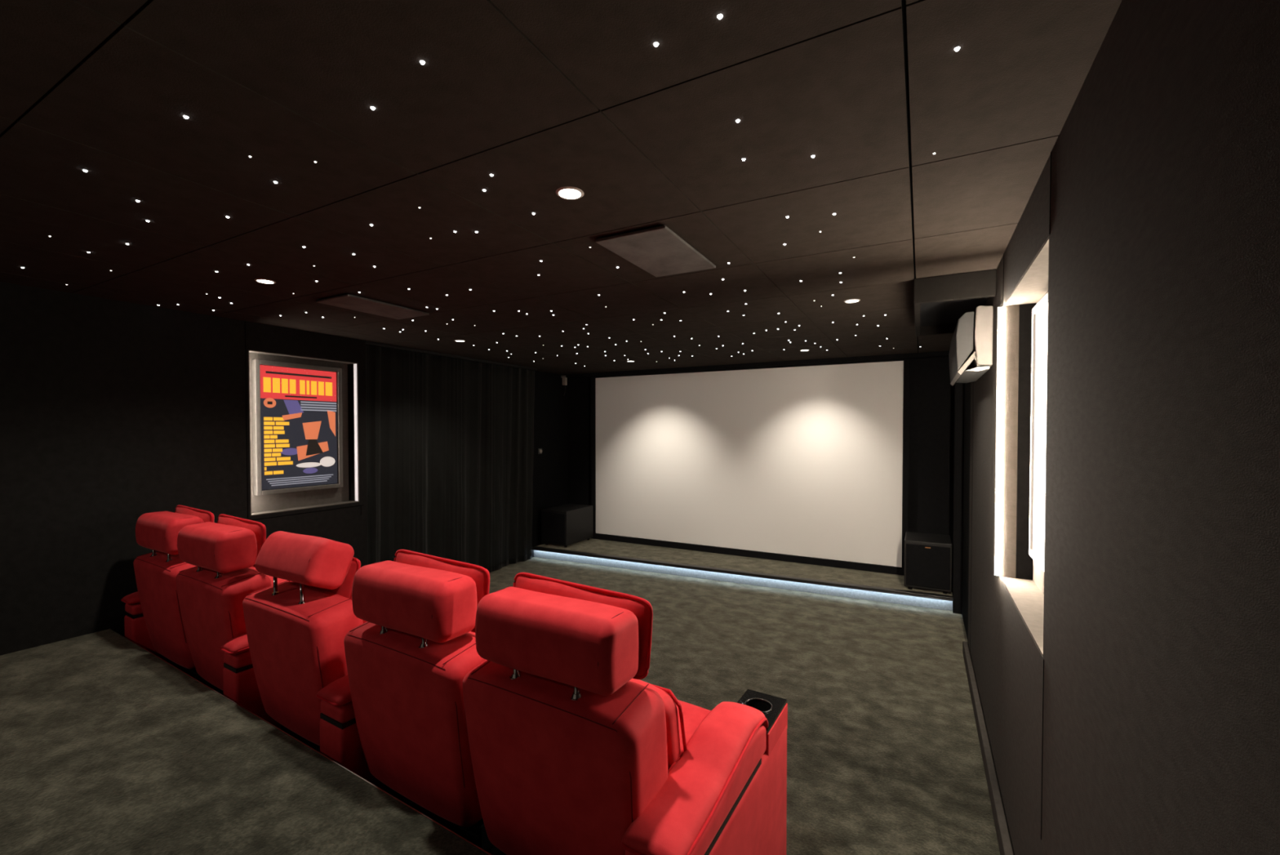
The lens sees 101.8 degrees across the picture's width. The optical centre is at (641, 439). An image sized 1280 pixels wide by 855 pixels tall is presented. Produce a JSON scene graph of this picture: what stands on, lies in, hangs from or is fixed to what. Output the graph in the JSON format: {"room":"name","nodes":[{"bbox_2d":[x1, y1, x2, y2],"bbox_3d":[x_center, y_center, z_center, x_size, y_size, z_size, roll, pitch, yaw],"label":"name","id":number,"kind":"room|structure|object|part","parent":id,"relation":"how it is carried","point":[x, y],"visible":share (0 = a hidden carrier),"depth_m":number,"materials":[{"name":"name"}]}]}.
{"room":"home theater","nodes":[
{"label":"home theater","id":0,"kind":"room"},
{"bbox_2d":[0,281,367,655],"bbox_3d":[-3.551,0.385,2.529,0.196,2.402,4.580,1,1,28],"label":"wall","id":1,"kind":"structure","parent":0,"point":[113,412],"depth_m":3.07,"materials":[{"name":"fabric"}]},
{"bbox_2d":[248,349,359,515],"bbox_3d":[-2.679,-0.052,4.109,0.159,1.186,0.820,1,1,28],"label":"wall niche","id":2,"kind":"object","parent":1,"relation":"attached to","point":[287,501],"visible":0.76,"depth_m":4.14,"materials":[{"name":"paint"}]},
{"bbox_2d":[251,359,342,495],"bbox_3d":[-2.689,-0.092,4.095,0.050,0.998,0.644,1,1,28],"label":"framed poster","id":3,"kind":"object","parent":2,"relation":"attached to","point":[297,408],"visible":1,"depth_m":4.06,"materials":[{"name":"multicoloured paper"}]},
{"bbox_2d":[353,363,358,501],"bbox_3d":[-2.442,-0.058,4.438,0.039,1.176,0.006,1,1,28],"label":"led strip","id":4,"kind":"object","parent":2,"relation":"attached to","point":[355,393],"visible":1,"depth_m":4.44,"materials":[{"name":"white plastic"}]},
{"bbox_2d":[0,628,488,854],"bbox_3d":[-1.886,1.392,0.702,4.685,0.454,3.006,1,1,28],"label":"carpet floor","id":5,"kind":"structure","parent":0,"point":[108,747],"depth_m":1.77,"materials":[{"name":"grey carpet"}]},
{"bbox_2d":[109,627,491,854],"bbox_3d":[-1.206,1.157,1.912,4.539,0.032,0.004,1,1,31],"label":"trim","id":6,"kind":"structure","parent":5,"relation":"attached to","point":[315,750],"depth_m":1.84,"materials":[{"name":"metal"}]},
{"bbox_2d":[429,354,568,545],"bbox_3d":[-1.881,0.320,6.087,0.170,2.402,3.270,1,1,28],"label":"wall","id":7,"kind":"structure","parent":0,"point":[552,465],"depth_m":7.09,"materials":[{"name":"black fabric"}]},
{"bbox_2d":[531,370,537,557],"bbox_3d":[-1.429,0.309,6.667,0.078,2.402,0.140,1,1,28],"label":"trim","id":8,"kind":"structure","parent":7,"relation":"attached to","point":[534,480],"depth_m":6.68,"materials":[{"name":"black fabric"}]},
{"bbox_2d":[537,448,542,453],"bbox_3d":[-1.342,0.157,6.878,0.026,0.075,0.075,1,1,28],"label":"thermostat","id":9,"kind":"object","parent":7,"relation":"attached to","point":[540,450],"visible":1,"depth_m":6.86,"materials":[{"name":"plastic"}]},
{"bbox_2d":[560,375,567,394],"bbox_3d":[-1.091,-0.750,7.271,0.082,0.281,0.050,1,1,28],"label":"wall sensor","id":10,"kind":"object","parent":7,"relation":"attached to","point":[564,378],"visible":1,"depth_m":7.25,"materials":[{"name":"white plastic"}]},
{"bbox_2d":[0,0,1122,374],"bbox_3d":[-1.081,-0.863,2.898,5.884,0.080,8.510,1,1,28],"label":"ceiling","id":11,"kind":"structure","parent":0,"point":[540,97],"depth_m":1.47,"materials":[{"name":"paint"}]},
{"bbox_2d":[253,278,275,284],"bbox_3d":[-1.951,-0.817,2.694,0.092,0.004,0.092,1,1,28],"label":"recessed light","id":12,"kind":"object","parent":11,"relation":"in","point":[259,280],"visible":1,"depth_m":2.69,"materials":[{"name":"white glass"}]},
{"bbox_2d":[315,293,429,319],"bbox_3d":[-1.656,-0.820,3.231,0.310,0.018,0.550,1,1,28],"label":"ceiling panel","id":13,"kind":"object","parent":11,"relation":"attached to","point":[349,301],"visible":1,"depth_m":3.17,"materials":[{"name":"grey fabric"}]},
{"bbox_2d":[454,339,465,342],"bbox_3d":[-1.574,-0.850,4.497,0.092,0.004,0.092,1,1,28],"label":"recessed light","id":14,"kind":"object","parent":11,"relation":"in","point":[457,340],"visible":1,"depth_m":4.49,"materials":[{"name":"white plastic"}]},
{"bbox_2d":[555,186,584,199],"bbox_3d":[-0.234,-0.799,1.692,0.092,0.004,0.092,1,1,28],"label":"recessed light","id":15,"kind":"object","parent":11,"relation":"in","point":[569,193],"visible":1,"depth_m":1.69,"materials":[{"name":"white glass"}]},
{"bbox_2d":[595,225,715,276],"bbox_3d":[0.078,-0.801,2.248,0.312,0.018,0.546,1,1,28],"label":"ceiling panel","id":16,"kind":"object","parent":11,"relation":"attached to","point":[658,251],"visible":1,"depth_m":2.19,"materials":[{"name":"grey fabric"}]},
{"bbox_2d":[717,13,722,19],"bbox_3d":[0.145,-0.786,0.968,0.010,0.003,0.010,1,1,28],"label":"recessed light","id":17,"kind":"object","parent":11,"relation":"in","point":[719,16],"visible":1,"depth_m":0.97,"materials":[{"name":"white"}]},
{"bbox_2d":[844,298,860,302],"bbox_3d":[1.254,-0.825,3.103,0.092,0.004,0.092,1,1,28],"label":"recessed light","id":18,"kind":"object","parent":11,"relation":"in","point":[851,300],"visible":1,"depth_m":3.10,"materials":[{"name":"white plastic"}]},
{"bbox_2d":[913,268,996,336],"bbox_3d":[1.787,-0.762,3.028,0.350,0.127,1.050,1,1,28],"label":"ceiling bulkhead","id":19,"kind":"object","parent":11,"relation":"attached to","point":[940,301],"visible":0.79,"depth_m":2.63,"materials":[{"name":"paint"}]},
{"bbox_3d":[-1.871,-0.856,5.503,0.050,0.026,2.290,1,1,28],"label":"rail","id":20,"kind":"object","parent":11,"relation":"attached to","visible":0},
{"bbox_2d":[365,344,534,572],"bbox_3d":[-1.927,0.339,5.530,0.124,2.360,2.306,1,1,28],"label":"curtain","id":21,"kind":"object","parent":20,"relation":"hanging from","point":[450,441],"visible":0.88,"depth_m":5.37,"materials":[{"name":"black fabric"}]},
{"bbox_2d":[488,556,999,854],"bbox_3d":[-0.212,1.608,4.061,5.311,0.100,5.700,1,1,28],"label":"floor","id":22,"kind":"structure","parent":0,"point":[884,755],"depth_m":3.27,"materials":[{"name":"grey carpet"}]},
{"bbox_2d":[120,504,255,687],"bbox_3d":[-2.550,0.983,3.295,0.737,1.178,0.926,1,1,31],"label":"seat","id":23,"kind":"object","parent":22,"relation":"on","point":[153,619],"visible":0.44,"depth_m":2.88,"materials":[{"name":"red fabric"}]},
{"bbox_3d":[-2.794,1.301,3.456,0.145,0.530,0.910,1,1,31],"label":"armrest","id":24,"kind":"part","parent":23,"relation":"part of","materials":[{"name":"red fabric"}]},
{"bbox_3d":[-2.602,0.687,2.863,0.015,0.186,0.015,1,1,31],"label":"post","id":25,"kind":"part","parent":23,"relation":"part of","materials":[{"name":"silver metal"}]},
{"bbox_2d":[122,566,255,604],"bbox_3d":[-2.852,0.913,3.352,0.144,0.118,0.700,1,1,31],"label":"armrest","id":26,"kind":"object","parent":23,"relation":"on","point":[131,598],"depth_m":3.05,"materials":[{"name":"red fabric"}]},
{"bbox_2d":[175,506,214,522],"bbox_3d":[-2.625,0.515,3.038,0.520,0.215,0.048,2,-4,31],"label":"pillow","id":27,"kind":"object","parent":23,"relation":"on","point":[206,516],"depth_m":2.99,"materials":[{"name":"red fabric"}]},
{"bbox_2d":[175,513,288,728],"bbox_3d":[-1.913,0.991,2.912,0.730,1.175,0.926,1,1,31],"label":"seat","id":28,"kind":"object","parent":22,"relation":"on","point":[211,593],"visible":0.41,"depth_m":2.51,"materials":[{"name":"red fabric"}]},
{"bbox_2d":[221,633,249,653],"bbox_3d":[-1.719,0.926,2.672,0.136,0.118,0.700,1,1,31],"label":"armrest","id":29,"kind":"object","parent":28,"relation":"on","point":[236,643],"depth_m":2.39,"materials":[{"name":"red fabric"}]},
{"bbox_2d":[217,515,266,564],"bbox_3d":[-2.096,0.523,2.714,0.520,0.215,0.048,2,-1,31],"label":"pillow","id":30,"kind":"object","parent":28,"relation":"on","point":[259,529],"depth_m":2.61,"materials":[{"name":"red fabric"}]},
{"bbox_3d":[-1.661,1.314,2.776,0.138,0.530,0.910,1,1,31],"label":"armrest","id":31,"kind":"part","parent":28,"relation":"part of","materials":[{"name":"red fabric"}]},
{"bbox_2d":[248,567,288,585],"bbox_3d":[-2.029,0.961,2.833,0.588,0.500,0.212,1,1,31],"label":"cushion","id":32,"kind":"object","parent":28,"relation":"on","point":[271,581],"depth_m":2.67,"materials":[{"name":"red fabric"}]},
{"bbox_2d":[242,530,366,751],"bbox_3d":[-1.315,0.999,2.546,0.631,1.172,0.889,1,1,31],"label":"seat","id":33,"kind":"object","parent":22,"relation":"on","point":[296,628],"visible":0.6,"depth_m":2.16,"materials":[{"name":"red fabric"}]},
{"bbox_3d":[-1.604,0.689,2.276,0.015,0.204,0.015,1,1,31],"label":"post","id":34,"kind":"part","parent":33,"relation":"part of","materials":[{"name":"silver metal"}]},
{"bbox_3d":[-1.412,0.691,2.160,0.015,0.204,0.015,1,1,31],"label":"post","id":35,"kind":"part","parent":33,"relation":"part of","materials":[{"name":"silver metal"}]},
{"bbox_2d":[289,559,360,598],"bbox_3d":[-1.445,0.620,2.357,0.520,0.215,0.048,2,-12,31],"label":"pillow","id":36,"kind":"object","parent":33,"relation":"on","point":[344,590],"depth_m":2.23,"materials":[{"name":"red fabric"}]},
{"bbox_2d":[315,549,502,854],"bbox_3d":[-0.684,1.009,2.175,0.774,1.166,0.926,1,1,31],"label":"seat","id":37,"kind":"object","parent":22,"relation":"on","point":[397,720],"visible":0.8,"depth_m":1.75,"materials":[{"name":"red fabric"}]},
{"bbox_2d":[317,675,351,706],"bbox_3d":[-0.994,0.934,2.237,0.162,0.118,0.700,1,1,31],"label":"armrest","id":38,"kind":"object","parent":37,"relation":"on","point":[338,692],"depth_m":1.95,"materials":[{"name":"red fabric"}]},
{"bbox_3d":[-0.936,1.322,2.341,0.162,0.530,0.910,1,1,31],"label":"armrest","id":39,"kind":"part","parent":37,"relation":"part of","materials":[{"name":"red fabric"}]},
{"bbox_3d":[-0.728,0.714,1.738,0.015,0.174,0.015,1,1,31],"label":"post","id":40,"kind":"part","parent":37,"relation":"part of","materials":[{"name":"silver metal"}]},
{"bbox_2d":[395,551,489,629],"bbox_3d":[-0.751,0.547,1.914,0.520,0.215,0.048,2,-4,31],"label":"pillow","id":41,"kind":"object","parent":37,"relation":"on","point":[480,575],"depth_m":1.86,"materials":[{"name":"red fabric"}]},
{"bbox_2d":[462,572,787,854],"bbox_3d":[-0.009,1.017,1.770,0.774,1.166,0.926,1,1,31],"label":"seat","id":42,"kind":"object","parent":22,"relation":"on","point":[572,753],"visible":1,"depth_m":1.44,"materials":[{"name":"red fabric"}]},
{"bbox_3d":[-0.369,0.718,1.523,0.015,0.174,0.015,1,1,31],"label":"post","id":43,"kind":"part","parent":42,"relation":"part of","materials":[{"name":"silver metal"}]},
{"bbox_3d":[-0.177,0.720,1.408,0.015,0.174,0.015,1,1,31],"label":"post","id":44,"kind":"part","parent":42,"relation":"part of","materials":[{"name":"silver metal"}]},
{"bbox_2d":[515,575,651,675],"bbox_3d":[-0.200,0.553,1.583,0.520,0.215,0.048,2,-4,31],"label":"pillow","id":45,"kind":"object","parent":42,"relation":"on","point":[641,607],"depth_m":1.52,"materials":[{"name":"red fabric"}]},
{"bbox_2d":[630,678,680,769],"bbox_3d":[-0.137,0.982,1.697,0.588,0.500,0.212,1,1,31],"label":"cushion","id":46,"kind":"object","parent":42,"relation":"on","point":[673,748],"depth_m":1.52,"materials":[{"name":"red fabric"}]},
{"bbox_2d":[675,699,711,751],"bbox_3d":[0.010,1.177,1.945,0.570,0.199,0.560,1,1,31],"label":"seat cushion","id":47,"kind":"object","parent":42,"relation":"on","point":[693,715],"depth_m":2.02,"materials":[{"name":"red fabric"}]},
{"bbox_2d":[622,701,766,854],"bbox_3d":[0.193,0.947,1.525,0.162,0.118,0.700,1,1,31],"label":"armrest","id":48,"kind":"object","parent":42,"relation":"on","point":[677,808],"depth_m":1.41,"materials":[{"name":"red fabric"}]},
{"bbox_3d":[0.251,1.335,1.629,0.162,0.530,0.910,1,1,31],"label":"armrest","id":49,"kind":"part","parent":42,"relation":"part of","materials":[{"name":"red fabric"}]},
{"bbox_2d":[532,537,952,610],"bbox_3d":[0.839,1.456,5.927,4.632,0.134,0.883,1,1,28],"label":"stage","id":50,"kind":"object","parent":22,"relation":"on","point":[804,577],"visible":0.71,"depth_m":5.64,"materials":[{"name":"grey carpet"}]},
{"bbox_2d":[541,503,593,546],"bbox_3d":[-0.993,1.140,6.936,0.405,0.468,0.630,1,1,28],"label":"subwoofer","id":51,"kind":"object","parent":50,"relation":"on","point":[566,524],"visible":1,"depth_m":6.71,"materials":[{"name":"black fabric"}]},
{"bbox_2d":[541,511,565,543],"bbox_3d":[-1.137,1.133,6.669,0.375,0.384,0.018,1,1,28],"label":"grille","id":52,"kind":"object","parent":51,"relation":"attached to","point":[553,523],"depth_m":6.66,"materials":[{"name":"black fabric"}]},
{"bbox_2d":[904,531,951,594],"bbox_3d":[2.741,1.175,4.992,0.385,0.468,0.500,1,1,28],"label":"subwoofer","id":53,"kind":"object","parent":50,"relation":"on","point":[927,556],"visible":1,"depth_m":4.79,"materials":[{"name":"black fabric"}]},
{"bbox_2d":[906,543,950,589],"bbox_3d":[2.629,1.168,4.782,0.355,0.384,0.018,1,1,28],"label":"grille","id":54,"kind":"object","parent":53,"relation":"attached to","point":[927,565],"depth_m":4.77,"materials":[{"name":"black fabric"}]},
{"bbox_2d":[567,356,954,592],"bbox_3d":[1.077,0.315,6.342,5.300,2.402,0.100,1,1,28],"label":"wall","id":55,"kind":"structure","parent":0,"point":[931,393],"depth_m":5.31,"materials":[{"name":"black fabric"}]},
{"bbox_2d":[591,358,909,575],"bbox_3d":[1.028,0.272,6.265,3.892,2.224,0.060,1,1,28],"label":"projection screen","id":56,"kind":"object","parent":55,"relation":"attached to","point":[808,464],"visible":0.96,"depth_m":6.07,"materials":[{"name":"fabric"}]},
{"bbox_2d":[561,351,949,378],"bbox_3d":[1.012,-0.863,6.219,4.781,0.042,0.140,1,1,28],"label":"trim","id":57,"kind":"structure","parent":55,"relation":"attached to","point":[940,353],"depth_m":5.88,"materials":[{"name":"black fabric"}]},
{"bbox_2d":[961,0,1279,854],"bbox_3d":[1.389,0.400,1.731,0.196,2.402,7.850,1,1,28],"label":"wall","id":58,"kind":"structure","parent":0,"point":[1147,722],"depth_m":0.80,"materials":[{"name":"fabric"}]},
{"bbox_2d":[952,381,964,613],"bbox_3d":[2.834,0.346,4.654,0.069,2.402,0.130,1,1,28],"label":"curtain","id":59,"kind":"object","parent":58,"relation":"attached to","point":[958,452],"depth_m":4.60,"materials":[{"name":"black fabric"}]},
{"bbox_2d":[948,305,993,385],"bbox_3d":[1.868,-0.508,2.978,0.158,0.342,0.810,1,1,28],"label":"air conditioner","id":60,"kind":"object","parent":58,"relation":"attached to","point":[971,350],"visible":1,"depth_m":2.65,"materials":[{"name":"plastic"}]},
{"bbox_2d":[955,365,989,382],"bbox_3d":[1.883,-0.364,2.978,0.108,0.023,0.760,1,1,28],"label":"grille","id":61,"kind":"object","parent":60,"relation":"attached to","point":[971,375],"depth_m":2.79,"materials":[{"name":"plastic"}]},
{"bbox_3d":[1.904,-0.528,2.961,0.078,0.302,0.805,1,1,28],"label":"casing","id":62,"kind":"part","parent":60,"relation":"part of","materials":[{"name":"plastic"}]},
{"bbox_2d":[962,640,1013,854],"bbox_3d":[1.564,1.546,2.316,0.028,0.088,3.370,1,1,28],"label":"baseboard","id":63,"kind":"structure","parent":58,"relation":"attached to","point":[1001,826],"depth_m":2.42,"materials":[{"name":"paint"}]},
{"bbox_2d":[1000,236,1048,656],"bbox_3d":[1.428,0.019,1.832,0.159,1.192,0.910,1,1,28],"label":"wall niche","id":64,"kind":"object","parent":58,"relation":"attached to","point":[1027,595],"visible":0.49,"depth_m":2.24,"materials":[{"name":"paint"}]},
{"bbox_2d":[993,306,1003,575],"bbox_3d":[1.559,0.011,2.274,0.019,1.174,0.015,1,1,28],"label":"led strip","id":65,"kind":"object","parent":64,"relation":"attached to","point":[999,312],"visible":1,"depth_m":2.27,"materials":[{"name":"beige plastic"}]},
{"bbox_2d":[1015,302,1036,579],"bbox_3d":[1.646,0.012,2.229,0.060,1.180,0.004,1,1,28],"label":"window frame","id":66,"kind":"structure","parent":64,"relation":"attached to","point":[1024,569],"depth_m":2.23,"materials":[{"name":"black paint"}]},
{"bbox_2d":[1028,292,1048,571],"bbox_3d":[1.427,-0.023,1.801,0.040,0.985,0.620,1,1,28],"label":"light panel","id":67,"kind":"object","parent":64,"relation":"attached to","point":[1040,311],"visible":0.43,"depth_m":1.98,"materials":[{"name":"white plastic"}]}
]}

